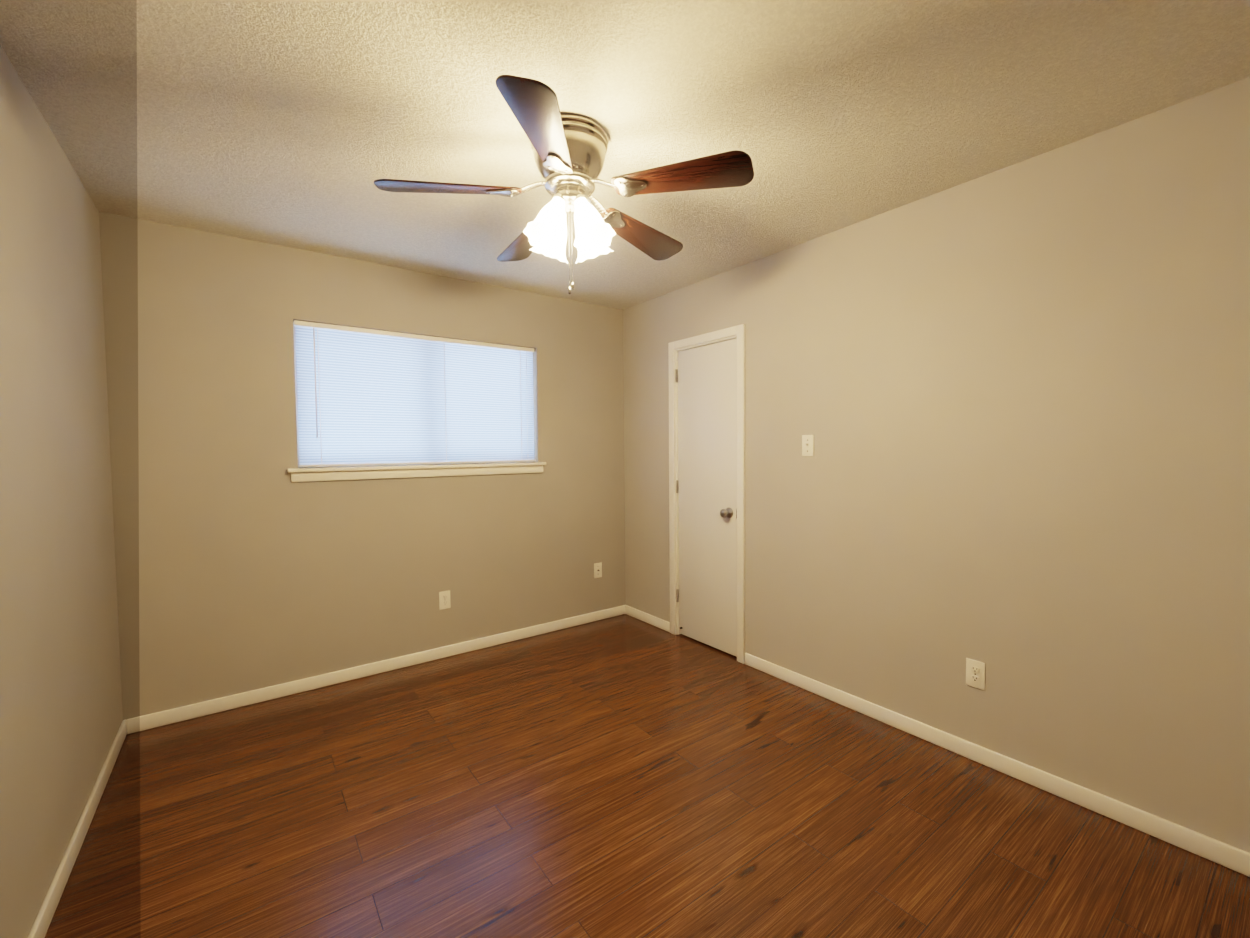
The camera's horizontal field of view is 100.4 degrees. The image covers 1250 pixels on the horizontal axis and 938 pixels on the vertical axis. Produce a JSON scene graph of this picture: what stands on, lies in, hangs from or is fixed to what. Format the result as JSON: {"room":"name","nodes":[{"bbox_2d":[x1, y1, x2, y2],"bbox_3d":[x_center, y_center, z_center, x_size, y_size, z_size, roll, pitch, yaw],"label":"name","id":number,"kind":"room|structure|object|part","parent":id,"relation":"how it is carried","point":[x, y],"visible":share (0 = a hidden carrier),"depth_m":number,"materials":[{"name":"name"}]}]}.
{"room":"empty bedroom","nodes":[
{"label":"empty bedroom","id":0,"kind":"room"},
{"bbox_2d":[0,45,122,937],"bbox_3d":[-1.392,0.092,0.968,0.120,2.440,3.777,-2,3,-36],"label":"wall","id":1,"kind":"structure","parent":0,"point":[61,716],"depth_m":1.63,"materials":[{"name":"paint"}]},
{"bbox_2d":[28,718,131,937],"bbox_3d":[-1.327,1.273,1.056,0.017,0.072,3.537,-2,3,-36],"label":"baseboard","id":2,"kind":"structure","parent":1,"relation":"attached to","point":[42,922],"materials":[{"name":"white paint"}]},
{"bbox_2d":[99,212,625,719],"bbox_3d":[-1.234,-0.003,3.354,2.967,2.440,0.120,-2,3,-36],"label":"wall","id":3,"kind":"structure","parent":0,"point":[243,562],"depth_m":2.85,"materials":[{"name":"paint"}]},
{"bbox_2d":[132,605,623,732],"bbox_3d":[-1.173,1.181,3.356,2.937,0.072,0.013,-2,3,-36],"label":"baseboard","id":4,"kind":"structure","parent":3,"relation":"attached to","point":[153,720],"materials":[{"name":"white paint"}]},
{"bbox_2d":[292,318,538,467],"bbox_3d":[-1.244,-0.436,3.323,1.470,0.817,0.105,-2,3,-36],"label":"window","id":5,"kind":"structure","parent":3,"relation":"in","point":[298,427],"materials":[{"name":"white metal"}]},
{"bbox_2d":[294,320,535,466],"bbox_3d":[-1.231,-0.435,3.304,1.446,0.805,0.040,-2,3,-36],"label":"window blinds","id":6,"kind":"object","parent":5,"relation":"attached to","point":[371,397],"visible":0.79,"depth_m":3.23,"materials":[{"name":"white plastic"}]},
{"bbox_2d":[287,462,545,481],"bbox_3d":[-1.231,0.010,3.328,1.560,0.075,0.137,-2,3,-36],"label":"window sill","id":7,"kind":"structure","parent":3,"relation":"attached to","point":[346,473],"depth_m":3.19,"materials":[{"name":"white paint"}]},
{"bbox_2d":[439,590,450,609],"bbox_3d":[-1.161,0.845,3.357,0.070,0.115,0.008,-2,3,-36],"label":"electrical outlet","id":8,"kind":"object","parent":3,"relation":"attached to","point":[444,599],"visible":1,"depth_m":3.35,"materials":[{"name":"white plastic"}]},
{"bbox_2d":[594,562,601,577],"bbox_3d":[-0.207,0.789,4.052,0.070,0.115,0.018,-2,3,-36],"label":"jack","id":9,"kind":"object","parent":3,"relation":"attached to","point":[597,570],"visible":1,"depth_m":4.05,"materials":[{"name":"white plastic"}]},
{"bbox_2d":[0,0,1249,309],"bbox_3d":[0.162,-1.235,2.070,4.007,0.100,3.777,-2,3,-36],"label":"ceiling","id":10,"kind":"structure","parent":0,"point":[300,124],"depth_m":1.66,"materials":[{"name":"paint"}]},
{"bbox_2d":[374,75,753,293],"bbox_3d":[-0.205,-0.900,1.894,1.232,0.550,1.206,-2,3,-36],"label":"ceiling fan","id":11,"kind":"object","parent":10,"relation":"hanging from","point":[569,151],"visible":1,"depth_m":1.75,"materials":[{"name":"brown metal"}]},
{"bbox_3d":[-0.588,-0.945,1.759,0.470,0.058,0.149,-1,2,-14],"label":"blade","id":12,"kind":"part","parent":11,"relation":"part of","materials":[{"name":"brown wood"}]},
{"bbox_3d":[-0.408,-0.964,2.199,0.149,0.058,0.470,-2,3,-32],"label":"blade","id":13,"kind":"part","parent":11,"relation":"part of","materials":[{"name":"brown wood"}]},
{"bbox_3d":[-0.226,-0.936,1.452,0.149,0.058,0.470,0,2,4],"label":"blade","id":14,"kind":"part","parent":11,"relation":"part of","materials":[{"name":"brown wood"}]},
{"bbox_3d":[0.066,-0.967,2.163,0.149,0.058,0.470,1,3,40],"label":"blade","id":15,"kind":"part","parent":11,"relation":"part of","materials":[{"name":"brown wood"}]},
{"bbox_3d":[0.179,-0.949,1.701,0.470,0.058,0.149,0,2,22],"label":"blade","id":16,"kind":"part","parent":11,"relation":"part of","materials":[{"name":"brown wood"}]},
{"bbox_2d":[45,614,1249,937],"bbox_3d":[0.183,1.303,2.170,4.007,0.100,3.777,-2,3,-36],"label":"floor","id":17,"kind":"structure","parent":0,"point":[623,776],"depth_m":1.85,"materials":[{"name":"brown wood"}]},
{"bbox_2d":[623,77,1249,852],"bbox_3d":[1.093,-0.001,2.798,0.120,2.440,3.777,-2,3,-36],"label":"wall","id":18,"kind":"structure","parent":0,"point":[1015,399],"depth_m":2.05,"materials":[{"name":"paint"}]},
{"bbox_2d":[624,605,669,631],"bbox_3d":[0.170,1.145,3.994,0.017,0.072,0.525,-2,3,-36],"label":"baseboard","id":19,"kind":"structure","parent":18,"relation":"attached to","point":[650,619],"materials":[{"name":"white paint"}]},
{"bbox_2d":[675,338,736,656],"bbox_3d":[0.529,0.184,3.461,0.103,1.999,0.571,-2,3,-36],"label":"door","id":20,"kind":"structure","parent":18,"relation":"in","point":[707,434],"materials":[{"name":"white paint"}]},
{"bbox_2d":[668,324,744,663],"bbox_3d":[0.574,0.154,3.497,0.136,2.084,0.688,-2,3,-36],"label":"door frame","id":21,"kind":"structure","parent":18,"relation":"attached to","point":[717,336],"depth_m":3.36,"materials":[{"name":"white paint"}]},
{"bbox_2d":[802,435,813,455],"bbox_3d":[0.985,-0.127,2.819,0.022,0.115,0.070,-2,3,-36],"label":"switch plate","id":22,"kind":"object","parent":18,"relation":"attached to","point":[807,445],"visible":1,"depth_m":2.82,"materials":[{"name":"white plastic"}]},
{"bbox_2d":[966,658,984,689],"bbox_3d":[1.483,0.868,2.205,0.008,0.115,0.070,-2,3,-36],"label":"electrical outlet","id":23,"kind":"object","parent":18,"relation":"attached to","point":[975,673],"visible":1,"depth_m":2.20,"materials":[{"name":"white plastic"}]},
{"bbox_2d":[745,653,1249,876],"bbox_3d":[1.410,1.201,2.312,0.017,0.072,2.255,-2,3,-36],"label":"baseboard","id":24,"kind":"structure","parent":18,"relation":"attached to","point":[1188,839],"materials":[{"name":"white paint"}]}
]}

